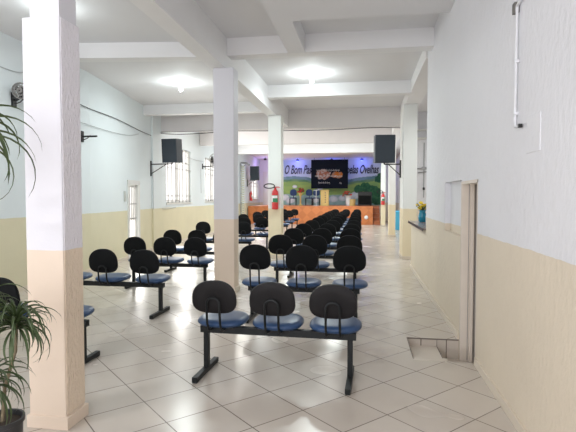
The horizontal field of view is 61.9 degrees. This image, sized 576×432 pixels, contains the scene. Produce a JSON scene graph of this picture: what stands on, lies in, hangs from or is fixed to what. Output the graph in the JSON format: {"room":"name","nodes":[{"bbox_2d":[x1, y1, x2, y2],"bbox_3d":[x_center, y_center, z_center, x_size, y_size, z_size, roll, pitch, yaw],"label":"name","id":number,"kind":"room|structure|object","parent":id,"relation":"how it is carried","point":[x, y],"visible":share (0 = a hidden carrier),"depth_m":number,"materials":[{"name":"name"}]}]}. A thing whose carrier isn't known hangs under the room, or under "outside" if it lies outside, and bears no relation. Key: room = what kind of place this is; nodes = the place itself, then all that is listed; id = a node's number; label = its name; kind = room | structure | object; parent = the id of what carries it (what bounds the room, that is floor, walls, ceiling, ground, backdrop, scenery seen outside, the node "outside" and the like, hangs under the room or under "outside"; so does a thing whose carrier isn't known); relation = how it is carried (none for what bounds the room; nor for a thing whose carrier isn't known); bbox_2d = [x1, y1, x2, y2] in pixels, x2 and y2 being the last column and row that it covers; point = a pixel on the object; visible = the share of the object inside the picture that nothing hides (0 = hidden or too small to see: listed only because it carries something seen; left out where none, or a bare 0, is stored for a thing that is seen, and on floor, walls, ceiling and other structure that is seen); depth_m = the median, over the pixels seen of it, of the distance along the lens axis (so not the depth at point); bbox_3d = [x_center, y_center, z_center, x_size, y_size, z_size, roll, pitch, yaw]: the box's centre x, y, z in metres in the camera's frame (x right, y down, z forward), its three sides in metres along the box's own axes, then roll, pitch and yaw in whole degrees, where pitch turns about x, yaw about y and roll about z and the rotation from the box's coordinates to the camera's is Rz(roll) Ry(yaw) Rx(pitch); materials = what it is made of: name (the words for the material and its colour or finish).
{"room":"church hall","nodes":[
{"label":"church hall","id":0,"kind":"room"},
{"bbox_2d":[0,32,90,287],"bbox_3d":[-5.106,-0.662,3.923,0.200,4.120,12.200,0,2,9],"label":"wall","id":1,"kind":"structure","parent":0,"point":[13,238],"depth_m":7.81,"materials":[{"name":"paint"}]},
{"bbox_2d":[11,82,23,106],"bbox_3d":[-4.277,-1.940,7.682,0.277,0.366,0.316,-1,3,-29],"label":"wall fan","id":2,"kind":"object","parent":1,"relation":"attached to","point":[14,96],"visible":0.71,"depth_m":7.63,"materials":[{"name":"black plastic"}]},
{"bbox_2d":[18,269,92,291],"bbox_3d":[-4.997,1.360,3.985,0.030,0.075,12.200,0,2,9],"label":"baseboard","id":3,"kind":"structure","parent":1,"relation":"attached to","point":[20,289],"depth_m":8.01,"materials":[{"name":"beige tile"}]},
{"bbox_2d":[81,131,96,141],"bbox_3d":[-3.971,-1.590,9.585,0.340,0.220,0.100,0,2,9],"label":"wall bracket","id":4,"kind":"object","parent":1,"relation":"attached to","point":[82,132],"visible":0.8,"depth_m":9.58,"materials":[{"name":"black plastic"}]},
{"bbox_2d":[79,42,200,61],"bbox_3d":[-2.822,-2.759,8.090,3.300,0.250,0.240,0,2,2],"label":"ceiling beam","id":5,"kind":"structure","parent":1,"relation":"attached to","point":[122,51],"depth_m":7.97,"materials":[{"name":"paint"}]},
{"bbox_2d":[89,73,151,258],"bbox_3d":[-4.160,-0.978,12.132,0.200,4.120,4.394,0,2,1],"label":"wall","id":6,"kind":"structure","parent":0,"point":[115,159],"depth_m":11.33,"materials":[{"name":"paint"}]},
{"bbox_2d":[81,122,136,135],"bbox_3d":[-4.054,-2.022,11.055,0.092,0.242,3.727,0,2,2],"label":"cable","id":7,"kind":"object","parent":6,"relation":"attached to","point":[81,122],"visible":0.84,"depth_m":10.52,"materials":[{"name":"grey plastic"}]},
{"bbox_2d":[80,104,150,135],"bbox_3d":[-4.068,-2.317,11.351,0.127,0.158,5.335,0,2,3],"label":"cable","id":8,"kind":"object","parent":6,"relation":"attached to","point":[80,104],"visible":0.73,"depth_m":11.11,"materials":[{"name":"grey plastic"}]},
{"bbox_2d":[93,247,152,271],"bbox_3d":[-4.050,1.043,12.208,0.022,0.075,4.394,0,2,1],"label":"baseboard","id":9,"kind":"structure","parent":6,"relation":"attached to","point":[126,257],"depth_m":11.87,"materials":[{"name":"beige tile"}]},
{"bbox_2d":[127,180,140,257],"bbox_3d":[-4.115,0.064,12.611,0.175,2.000,0.928,0,2,1],"label":"door","id":10,"kind":"structure","parent":6,"relation":"in","point":[135,185],"depth_m":12.92,"materials":[{"name":"white metal"}]},
{"bbox_2d":[150,139,182,175],"bbox_3d":[-3.576,-1.696,13.870,0.963,1.061,0.463,0,2,9],"label":"wall speaker","id":11,"kind":"object","parent":6,"relation":"attached to","point":[171,148],"visible":1,"depth_m":13.66,"materials":[{"name":"grey plastic"}]},
{"bbox_2d":[162,140,175,161],"bbox_3d":[-3.384,-1.853,13.643,0.420,0.619,0.058,1,2,13],"label":"grille","id":12,"kind":"object","parent":11,"relation":"attached to","point":[168,146],"depth_m":13.63,"materials":[{"name":"grey"}]},
{"bbox_2d":[143,102,262,115],"bbox_3d":[-2.243,-2.952,13.236,3.700,0.260,0.250,0,2,9],"label":"beam","id":13,"kind":"structure","parent":6,"relation":"attached to","point":[243,107],"depth_m":13.21,"materials":[{"name":"paint"}]},
{"bbox_2d":[151,116,161,249],"bbox_3d":[-4.032,-1.068,14.478,0.200,4.120,0.600,0,2,9],"label":"wall pier","id":14,"kind":"object","parent":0,"point":[155,120],"visible":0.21,"depth_m":14.40,"materials":[{"name":"paint"}]},
{"bbox_2d":[161,132,212,134],"bbox_3d":[-3.023,-2.490,14.496,1.731,0.061,0.024,0,2,9],"label":"cable","id":15,"kind":"object","parent":14,"relation":"attached to","point":[207,132],"visible":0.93,"depth_m":14.50,"materials":[{"name":"black plastic"}]},
{"bbox_2d":[161,132,259,238],"bbox_3d":[-3.069,-1.416,23.503,0.202,4.120,18.466,0,2,7],"label":"wall","id":16,"kind":"structure","parent":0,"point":[184,218],"depth_m":18.43,"materials":[{"name":"paint"}]},
{"bbox_2d":[166,150,191,204],"bbox_3d":[-3.843,-1.377,16.646,0.230,1.930,2.632,0,2,7],"label":"window","id":17,"kind":"structure","parent":16,"relation":"attached to","point":[176,201],"depth_m":16.65,"materials":[{"name":"white metal"}]},
{"bbox_2d":[202,153,213,168],"bbox_3d":[-3.055,-2.191,19.172,0.771,0.622,0.474,0,2,-8],"label":"wall fan","id":18,"kind":"object","parent":16,"relation":"attached to","point":[212,159],"visible":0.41,"depth_m":19.12,"materials":[{"name":"black plastic"}]},
{"bbox_2d":[205,158,213,202],"bbox_3d":[-3.352,-1.526,20.909,0.230,1.860,2.552,0,2,7],"label":"window","id":19,"kind":"structure","parent":16,"relation":"attached to","point":[211,199],"depth_m":20.54,"materials":[{"name":"white metal"}]},
{"bbox_2d":[240,162,249,213],"bbox_3d":[-2.332,-1.212,26.260,0.546,3.500,0.160,0,2,9],"label":"gate","id":20,"kind":"object","parent":16,"relation":"attached to","point":[245,163],"visible":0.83,"depth_m":26.23,"materials":[{"name":"beige metal"}]},
{"bbox_2d":[247,166,258,186],"bbox_3d":[-2.050,-2.310,27.980,0.719,1.202,0.465,0,2,3],"label":"wall speaker","id":21,"kind":"object","parent":16,"relation":"attached to","point":[254,170],"visible":1,"depth_m":27.76,"materials":[{"name":"grey"}]},
{"bbox_2d":[250,167,257,179],"bbox_3d":[-1.951,-2.467,27.770,0.460,0.758,0.068,0,2,3],"label":"grille","id":22,"kind":"object","parent":21,"relation":"attached to","point":[253,170],"depth_m":27.76,"materials":[{"name":"grey"}]},
{"bbox_2d":[251,180,258,199],"bbox_3d":[-2.210,-1.728,30.827,0.230,1.420,2.402,0,2,7],"label":"window","id":23,"kind":"structure","parent":16,"relation":"attached to","point":[253,183],"depth_m":31.38,"materials":[{"name":"white"}]},
{"bbox_2d":[0,0,439,159],"bbox_3d":[0.587,-3.205,14.475,11.200,0.150,35.400,0,2,9],"label":"ceiling","id":24,"kind":"structure","parent":0,"point":[97,21],"depth_m":9.21,"materials":[{"name":"paint"}]},
{"bbox_2d":[178,82,182,90],"bbox_3d":[-2.391,-2.885,10.703,0.120,0.200,0.120,0,2,9],"label":"ceiling lamp","id":25,"kind":"object","parent":24,"relation":"attached to","point":[180,83],"visible":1,"depth_m":10.67,"materials":[{"name":"white"}]},
{"bbox_2d":[129,0,288,126],"bbox_3d":[-1.437,-2.542,5.702,0.250,0.500,17.000,0,2,9],"label":"ceiling beam","id":26,"kind":"structure","parent":24,"relation":"attached to","point":[185,21],"depth_m":6.79,"materials":[{"name":"paint"}]},
{"bbox_2d":[161,107,400,132],"bbox_3d":[-0.381,-2.846,14.262,7.300,0.550,0.250,0,2,9],"label":"beam","id":27,"kind":"structure","parent":24,"relation":"attached to","point":[332,118],"depth_m":13.98,"materials":[{"name":"paint"}]},
{"bbox_2d":[161,127,399,132],"bbox_3d":[-0.383,-2.524,14.133,7.200,0.068,0.036,0,2,9],"label":"cable","id":28,"kind":"object","parent":27,"relation":"attached to","point":[367,127],"visible":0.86,"depth_m":13.95,"materials":[{"name":"grey plastic"}]},
{"bbox_2d":[272,21,304,52],"bbox_3d":[0.030,-2.693,6.908,0.270,0.290,1.350,0,2,9],"label":"trim","id":29,"kind":"structure","parent":24,"relation":"attached to","point":[291,34],"depth_m":6.89,"materials":[{"name":"paint"}]},
{"bbox_2d":[200,128,391,145],"bbox_3d":[0.212,-3.022,18.417,7.430,0.520,0.250,0,2,9],"label":"beam","id":30,"kind":"structure","parent":24,"relation":"attached to","point":[364,135],"depth_m":18.19,"materials":[{"name":"paint"}]},
{"bbox_2d":[238,143,373,153],"bbox_3d":[0.785,-3.206,22.676,7.630,0.480,0.250,0,2,9],"label":"beam","id":31,"kind":"structure","parent":24,"relation":"attached to","point":[349,147],"depth_m":22.48,"materials":[{"name":"paint"}]},
{"bbox_2d":[309,73,314,82],"bbox_3d":[0.496,-2.855,9.943,0.120,0.200,0.120,0,2,9],"label":"ceiling lamp","id":32,"kind":"object","parent":24,"relation":"attached to","point":[310,74],"visible":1,"depth_m":9.92,"materials":[{"name":"white"}]},
{"bbox_2d":[311,157,347,188],"bbox_3d":[2.678,-2.770,30.985,2.380,1.990,0.050,0,2,9],"label":"projection screen","id":33,"kind":"object","parent":24,"relation":"hanging from","point":[325,174],"visible":1,"depth_m":30.98,"materials":[{"name":"grey"}]},
{"bbox_2d":[0,221,516,431],"bbox_3d":[0.587,1.137,14.642,11.200,0.300,35.400,0,2,9],"label":"floor","id":34,"kind":"structure","parent":0,"point":[140,380],"depth_m":4.33,"materials":[{"name":"tile"}]},
{"bbox_2d":[0,408,24,431],"bbox_3d":[-1.608,1.288,2.685,0.250,0.320,0.248,0,2,9],"label":"pot","id":35,"kind":"object","parent":34,"relation":"on","point":[16,423],"depth_m":2.67,"materials":[{"name":"grey plastic"}]},
{"bbox_2d":[0,104,60,431],"bbox_3d":[-1.764,0.368,2.575,0.978,2.166,0.823,1,3,33],"label":"dracaena","id":36,"kind":"object","parent":34,"relation":"on","point":[11,419],"visible":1,"depth_m":2.64,"materials":[{"name":"green plant"}]},
{"bbox_2d":[0,277,99,363],"bbox_3d":[-2.616,0.965,4.559,1.540,0.821,0.588,0,2,9],"label":"bench","id":37,"kind":"object","parent":34,"relation":"on","point":[12,290],"visible":0.18,"depth_m":4.42,"materials":[{"name":"black paint"}]},
{"bbox_2d":[22,0,88,430],"bbox_3d":[-1.593,-0.386,3.267,0.302,3.620,0.248,0,2,9],"label":"column","id":38,"kind":"structure","parent":34,"relation":"on","point":[50,35],"depth_m":3.19,"materials":[{"name":"paint"}]},
{"bbox_2d":[83,249,170,318],"bbox_3d":[-2.407,0.863,6.487,1.600,0.876,0.588,0,2,9],"label":"bench","id":39,"kind":"object","parent":34,"relation":"on","point":[146,262],"visible":0.7,"depth_m":6.32,"materials":[{"name":"black paint"}]},
{"bbox_2d":[124,237,213,288],"bbox_3d":[-2.063,0.790,8.305,1.530,0.881,0.588,0,2,9],"label":"bench","id":40,"kind":"object","parent":34,"relation":"on","point":[163,246],"visible":0.75,"depth_m":8.15,"materials":[{"name":"black paint"}]},
{"bbox_2d":[163,230,213,271],"bbox_3d":[-1.851,0.721,10.092,1.530,0.881,0.588,0,2,10],"label":"bench","id":41,"kind":"object","parent":34,"relation":"on","point":[175,235],"visible":0.34,"depth_m":9.99,"materials":[{"name":"black paint"}]},
{"bbox_2d":[196,221,254,256],"bbox_3d":[-1.634,0.604,12.485,1.530,0.931,0.588,0,2,10],"label":"bench","id":42,"kind":"object","parent":34,"relation":"on","point":[243,227],"visible":0.46,"depth_m":12.36,"materials":[{"name":"black paint"}]},
{"bbox_2d":[213,67,239,292],"bbox_3d":[-1.008,-0.563,7.858,0.372,3.620,0.308,0,2,9],"label":"column","id":43,"kind":"structure","parent":34,"relation":"on","point":[225,80],"depth_m":7.73,"materials":[{"name":"paint"}]},
{"bbox_2d":[238,217,267,248],"bbox_3d":[-1.274,0.506,14.501,1.530,0.971,0.588,0,2,10],"label":"bench","id":44,"kind":"object","parent":34,"relation":"on","point":[261,222],"visible":0.4,"depth_m":14.30,"materials":[{"name":"black paint"}]},
{"bbox_2d":[238,214,267,230],"bbox_3d":[-1.012,0.411,16.989,1.530,0.971,0.588,0,2,9],"label":"bench","id":45,"kind":"object","parent":34,"relation":"on","point":[256,216],"visible":0.26,"depth_m":16.88,"materials":[{"name":"black paint"}]},
{"bbox_2d":[253,212,289,234],"bbox_3d":[-0.689,0.307,19.669,1.530,0.971,0.588,0,2,9],"label":"bench","id":46,"kind":"object","parent":34,"relation":"on","point":[285,215],"visible":0.32,"depth_m":19.52,"materials":[{"name":"black paint"}]},
{"bbox_2d":[268,115,282,257],"bbox_3d":[-0.307,-0.737,12.381,0.362,3.620,0.428,0,2,9],"label":"column","id":47,"kind":"structure","parent":34,"relation":"on","point":[275,123],"depth_m":12.18,"materials":[{"name":"white paint"}]},
{"bbox_2d":[264,183,279,208],"bbox_3d":[-0.402,-0.495,12.102,0.422,0.656,0.186,0,2,9],"label":"fire extinguisher","id":48,"kind":"object","parent":47,"relation":"attached to","point":[274,192],"visible":1,"depth_m":12.02,"materials":[{"name":"red metal"}]},
{"bbox_2d":[192,280,361,394],"bbox_3d":[-0.101,0.967,4.151,1.460,0.849,0.588,0,2,11],"label":"bench","id":49,"kind":"object","parent":34,"relation":"on","point":[334,306],"visible":1,"depth_m":4.03,"materials":[{"name":"black paint"}]},
{"bbox_2d":[261,210,294,231],"bbox_3d":[-0.458,0.219,21.960,1.530,0.971,0.588,0,2,9],"label":"bench","id":50,"kind":"object","parent":34,"relation":"on","point":[290,213],"visible":0.4,"depth_m":21.84,"materials":[{"name":"black paint"}]},
{"bbox_2d":[283,209,298,224],"bbox_3d":[-0.181,0.127,24.344,1.530,0.971,0.588,0,2,9],"label":"bench","id":51,"kind":"object","parent":34,"relation":"on","point":[295,211],"visible":0.36,"depth_m":24.12,"materials":[{"name":"black paint"}]},
{"bbox_2d":[239,244,367,323],"bbox_3d":[0.191,0.834,6.075,1.620,0.966,0.588,0,2,9],"label":"bench","id":52,"kind":"object","parent":34,"relation":"on","point":[253,256],"visible":0.93,"depth_m":5.93,"materials":[{"name":"black paint"}]},
{"bbox_2d":[248,205,372,224],"bbox_3d":[1.574,-0.128,29.929,7.240,1.050,4.380,0,2,9],"label":"stage platform","id":53,"kind":"object","parent":34,"relation":"on","point":[305,212],"visible":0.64,"depth_m":27.74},
{"bbox_2d":[289,189,296,204],"bbox_3d":[0.317,-1.191,30.517,0.460,1.030,0.470,0,2,9],"label":"chair","id":54,"kind":"object","parent":53,"relation":"on","point":[293,192],"visible":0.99,"depth_m":30.66,"materials":[{"name":"blue fabric"}]},
{"bbox_2d":[297,188,304,204],"bbox_3d":[0.805,-1.233,30.205,0.548,1.138,0.734,0,2,9],"label":"flower arrangement","id":55,"kind":"object","parent":53,"relation":"on","point":[300,191],"visible":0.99,"depth_m":30.14,"materials":[{"name":"red plant"}]},
{"bbox_2d":[305,189,312,204],"bbox_3d":[1.331,-1.197,30.661,0.460,1.030,0.470,0,2,9],"label":"chair","id":56,"kind":"object","parent":53,"relation":"on","point":[309,192],"visible":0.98,"depth_m":30.81,"materials":[{"name":"blue fabric"}]},
{"bbox_2d":[312,189,319,204],"bbox_3d":[1.778,-1.182,30.286,0.460,1.030,0.470,0,2,9],"label":"chair","id":57,"kind":"object","parent":53,"relation":"on","point":[316,193],"visible":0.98,"depth_m":30.44,"materials":[{"name":"blue fabric"}]},
{"bbox_2d":[320,190,329,205],"bbox_3d":[2.242,-1.105,29.188,0.560,0.960,0.480,0,2,9],"label":"lectern","id":58,"kind":"object","parent":53,"relation":"on","point":[324,193],"visible":1,"depth_m":29.00,"materials":[{"name":"brown wood"}]},
{"bbox_2d":[342,191,355,205],"bbox_3d":[3.742,-1.094,29.562,0.834,0.910,0.636,0,2,9],"label":"flower arrangement","id":59,"kind":"object","parent":53,"relation":"on","point":[349,202],"visible":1,"depth_m":29.42,"materials":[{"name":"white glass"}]},
{"bbox_2d":[350,199,355,205],"bbox_3d":[3.958,-0.836,29.483,0.380,0.400,0.370,0,2,9],"label":"basket","id":60,"kind":"object","parent":53,"relation":"on","point":[352,201],"depth_m":29.32,"materials":[{"name":"brown wood"}]},
{"bbox_2d":[358,191,371,205],"bbox_3d":[4.768,-1.105,29.793,0.840,0.913,0.575,0,2,9],"label":"amplifier","id":61,"kind":"object","parent":53,"relation":"on","point":[364,198],"visible":1,"depth_m":29.51,"materials":[{"name":"black plastic"}]},
{"bbox_2d":[359,196,370,203],"bbox_3d":[4.724,-0.988,29.521,0.740,0.540,0.015,0,2,9],"label":"grille","id":62,"kind":"object","parent":61,"relation":"attached to","point":[362,199],"depth_m":29.51,"materials":[{"name":"black fabric"}]},
{"bbox_2d":[268,234,361,282],"bbox_3d":[0.445,0.772,7.747,1.540,0.961,0.588,0,2,9],"label":"bench","id":63,"kind":"object","parent":34,"relation":"on","point":[277,244],"visible":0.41,"depth_m":7.62,"materials":[{"name":"black paint"}]},
{"bbox_2d":[284,228,360,277],"bbox_3d":[0.676,0.708,9.391,1.540,0.961,0.588,0,2,9],"label":"bench","id":64,"kind":"object","parent":34,"relation":"on","point":[296,235],"visible":0.3,"depth_m":9.26,"materials":[{"name":"black paint"}]},
{"bbox_2d":[295,223,360,249],"bbox_3d":[0.918,0.646,11.019,1.540,0.961,0.588,0,2,10],"label":"bench","id":65,"kind":"object","parent":34,"relation":"on","point":[306,229],"visible":0.32,"depth_m":10.89,"materials":[{"name":"black paint"}]},
{"bbox_2d":[305,220,362,242],"bbox_3d":[1.195,0.581,12.710,1.540,0.961,0.588,0,2,10],"label":"bench","id":66,"kind":"object","parent":34,"relation":"on","point":[314,224],"visible":0.28,"depth_m":12.54,"materials":[{"name":"black paint"}]},
{"bbox_2d":[312,217,361,236],"bbox_3d":[1.464,0.511,14.500,1.540,0.961,0.588,0,2,10],"label":"bench","id":67,"kind":"object","parent":34,"relation":"on","point":[319,220],"visible":0.22,"depth_m":14.35,"materials":[{"name":"black paint"}]},
{"bbox_2d":[318,215,360,231],"bbox_3d":[1.701,0.447,16.166,1.540,0.961,0.588,0,2,8],"label":"bench","id":68,"kind":"object","parent":34,"relation":"on","point":[324,217],"visible":0.18,"depth_m":15.99,"materials":[{"name":"black paint"}]},
{"bbox_2d":[324,212,358,225],"bbox_3d":[2.197,0.317,19.546,1.540,0.961,0.588,0,2,9],"label":"bench","id":69,"kind":"object","parent":34,"relation":"on","point":[330,213],"visible":0.13,"depth_m":19.36,"materials":[{"name":"black paint"}]},
{"bbox_2d":[322,213,361,227],"bbox_3d":[1.971,0.383,17.825,1.540,0.961,0.588,0,2,8],"label":"bench","id":70,"kind":"object","parent":34,"relation":"on","point":[328,216],"visible":0.2,"depth_m":17.64,"materials":[{"name":"black paint"}]},
{"bbox_2d":[328,211,359,222],"bbox_3d":[2.445,0.255,21.167,1.540,0.961,0.588,0,2,9],"label":"bench","id":71,"kind":"object","parent":34,"relation":"on","point":[332,212],"visible":0.11,"depth_m":20.98,"materials":[{"name":"black paint"}]},
{"bbox_2d":[331,210,361,220],"bbox_3d":[2.738,0.190,22.845,1.540,0.961,0.588,0,2,9],"label":"bench","id":72,"kind":"object","parent":34,"relation":"on","point":[335,211],"visible":0.24,"depth_m":22.65,"materials":[{"name":"black paint"}]},
{"bbox_2d":[373,206,379,224],"bbox_3d":[5.178,-0.060,28.206,0.380,1.047,1.900,0,2,9],"label":"steps","id":73,"kind":"structure","parent":34,"relation":"on","point":[376,215],"depth_m":27.84,"materials":[{"name":"brown wood"}]},
{"bbox_2d":[380,163,385,225],"bbox_3d":[5.129,-1.376,25.832,0.272,3.860,0.328,0,2,9],"label":"column","id":74,"kind":"structure","parent":34,"relation":"on","point":[383,167],"depth_m":25.68,"materials":[{"name":"beige paint"}]},
{"bbox_2d":[377,190,384,204],"bbox_3d":[4.974,-0.981,25.616,0.494,0.768,0.218,0,2,9],"label":"fire extinguisher","id":75,"kind":"object","parent":74,"relation":"attached to","point":[382,195],"visible":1,"depth_m":25.52,"materials":[{"name":"red metal"}]},
{"bbox_2d":[388,143,395,236],"bbox_3d":[4.106,-1.110,18.938,0.297,3.860,0.378,0,2,9],"label":"column","id":76,"kind":"structure","parent":34,"relation":"on","point":[391,173],"depth_m":18.79,"materials":[{"name":"beige paint"}]},
{"bbox_2d":[395,210,399,229],"bbox_3d":[5.288,0.196,23.082,0.560,0.930,0.560,0,2,9],"label":"plastic bin","id":77,"kind":"object","parent":34,"relation":"on","point":[397,212],"visible":0.41,"depth_m":22.86,"materials":[{"name":"blue plastic"}]},
{"bbox_2d":[399,104,417,259],"bbox_3d":[3.109,-0.859,12.418,0.367,3.860,1.078,0,2,9],"label":"column","id":78,"kind":"structure","parent":34,"relation":"on","point":[409,112],"depth_m":11.91,"materials":[{"name":"beige paint"}]},
{"bbox_2d":[373,135,400,177],"bbox_3d":[2.518,-1.508,12.109,0.674,1.081,0.416,0,2,4],"label":"wall speaker","id":79,"kind":"object","parent":78,"relation":"attached to","point":[384,145],"visible":1,"depth_m":11.93,"materials":[{"name":"grey plastic"}]},
{"bbox_2d":[376,136,394,161],"bbox_3d":[2.419,-1.668,11.931,0.460,0.639,0.060,0,2,4],"label":"grille","id":80,"kind":"object","parent":79,"relation":"attached to","point":[385,145],"depth_m":11.92,"materials":[{"name":"grey"}]},
{"bbox_2d":[260,158,395,220],"bbox_3d":[2.498,-1.746,32.061,9.500,4.120,0.200,0,2,9],"label":"wall","id":81,"kind":"structure","parent":0,"point":[263,163],"depth_m":32.05,"materials":[{"name":"paint"}]},
{"bbox_2d":[263,172,267,204],"bbox_3d":[-1.209,-1.353,32.516,1.000,3.300,0.090,0,2,9],"label":"door","id":82,"kind":"structure","parent":81,"relation":"in","point":[265,174],"depth_m":32.55,"materials":[{"name":"white"}]},
{"bbox_2d":[283,159,380,204],"bbox_3d":[2.684,-2.234,31.874,6.820,3.010,0.054,0,2,9],"label":"wall mural","id":83,"kind":"object","parent":81,"relation":"attached to","point":[364,175],"visible":0.62,"depth_m":31.79,"materials":[{"name":"paint"}]},
{"bbox_2d":[260,0,454,22],"bbox_3d":[0.170,-2.486,1.524,2.230,0.290,9.250,0,2,9],"label":"ceiling","id":84,"kind":"structure","parent":0,"point":[277,10],"depth_m":5.79,"materials":[{"name":"paint"}]},
{"bbox_2d":[396,154,399,209],"bbox_3d":[5.812,-1.394,22.937,0.200,4.120,16.800,0,2,9],"label":"wall","id":85,"kind":"structure","parent":0,"point":[398,156],"depth_m":29.78,"materials":[{"name":"paint"}]},
{"bbox_2d":[416,112,426,220],"bbox_3d":[4.957,-1.068,14.473,2.540,4.120,0.200,0,2,9],"label":"wall","id":86,"kind":"structure","parent":0,"point":[422,116],"depth_m":14.49,"materials":[{"name":"paint"}]},
{"bbox_2d":[417,143,426,197],"bbox_3d":[4.122,-1.383,14.451,0.452,1.650,0.080,0,2,9],"label":"pipe","id":87,"kind":"object","parent":86,"relation":"attached to","point":[421,168],"visible":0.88,"depth_m":14.46,"materials":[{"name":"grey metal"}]},
{"bbox_2d":[410,345,473,362],"bbox_3d":[1.671,1.514,4.895,0.830,0.297,0.750,0,2,9],"label":"step","id":88,"kind":"structure","parent":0,"point":[427,353],"depth_m":5.07,"materials":[{"name":"tile"}]},
{"bbox_2d":[411,0,575,431],"bbox_3d":[1.769,-0.502,3.677,0.280,4.420,13.850,0,2,9],"label":"wall","id":89,"kind":"structure","parent":0,"point":[526,283],"depth_m":3.39,"materials":[{"name":"paint"}]},
{"bbox_2d":[227,27,433,59],"bbox_3d":[0.629,-2.726,7.622,3.230,0.280,0.250,0,2,9],"label":"beam","id":90,"kind":"structure","parent":89,"relation":"attached to","point":[409,39],"depth_m":7.50,"materials":[{"name":"paint"}]},
{"bbox_2d":[268,80,411,99],"bbox_3d":[1.145,-2.851,10.879,3.230,0.280,0.250,0,2,9],"label":"beam","id":91,"kind":"structure","parent":89,"relation":"attached to","point":[399,87],"depth_m":10.78,"materials":[{"name":"paint"}]},
{"bbox_2d":[392,51,427,142],"bbox_3d":[4.314,-3.197,19.609,0.360,0.260,23.700,0,2,9],"label":"trim","id":92,"kind":"structure","parent":89,"relation":"attached to","point":[419,81],"depth_m":10.09,"materials":[{"name":"paint"}]},
{"bbox_2d":[408,221,425,230],"bbox_3d":[2.788,0.181,9.333,0.645,0.050,2.680,0,2,9],"label":"countertop","id":93,"kind":"structure","parent":89,"relation":"attached to","point":[420,225],"depth_m":9.17,"materials":[{"name":"grey stone"}]},
{"bbox_2d":[415,201,425,221],"bbox_3d":[2.819,-0.092,10.042,0.299,0.436,0.405,0,2,9],"label":"flower vase","id":94,"kind":"object","parent":93,"relation":"on","point":[422,208],"visible":0.87,"depth_m":9.98,"materials":[{"name":"teal glass"}]},
{"bbox_2d":[407,337,458,358],"bbox_3d":[1.530,1.466,4.917,0.555,0.211,0.752,0,2,9],"label":"trim","id":95,"kind":"structure","parent":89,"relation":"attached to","point":[407,337],"depth_m":5.26,"materials":[{"name":"brown"}]},
{"bbox_2d":[459,179,477,362],"bbox_3d":[1.937,0.611,4.783,0.280,1.930,0.770,0,2,9],"label":"door","id":96,"kind":"structure","parent":89,"relation":"in","point":[469,189],"depth_m":5.12,"materials":[{"name":"grey wood"}]},
{"bbox_2d":[410,264,527,431],"bbox_3d":[1.624,1.368,3.777,0.020,0.075,13.860,0,2,9],"label":"baseboard","id":97,"kind":"structure","parent":89,"relation":"attached to","point":[510,413],"depth_m":3.95,"materials":[{"name":"beige tile"}]},
{"bbox_2d":[512,0,522,127],"bbox_3d":[1.476,-0.999,2.811,0.035,0.860,1.005,0,2,9],"label":"conduit","id":98,"kind":"object","parent":89,"relation":"attached to","point":[516,5],"visible":1,"depth_m":3.24,"materials":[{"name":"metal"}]},
{"bbox_2d":[526,111,540,153],"bbox_3d":[1.511,-0.509,2.958,0.007,0.230,0.250,0,2,9],"label":"cover plate","id":99,"kind":"object","parent":89,"relation":"attached to","point":[533,122],"visible":1,"depth_m":2.94,"materials":[{"name":"paint"}]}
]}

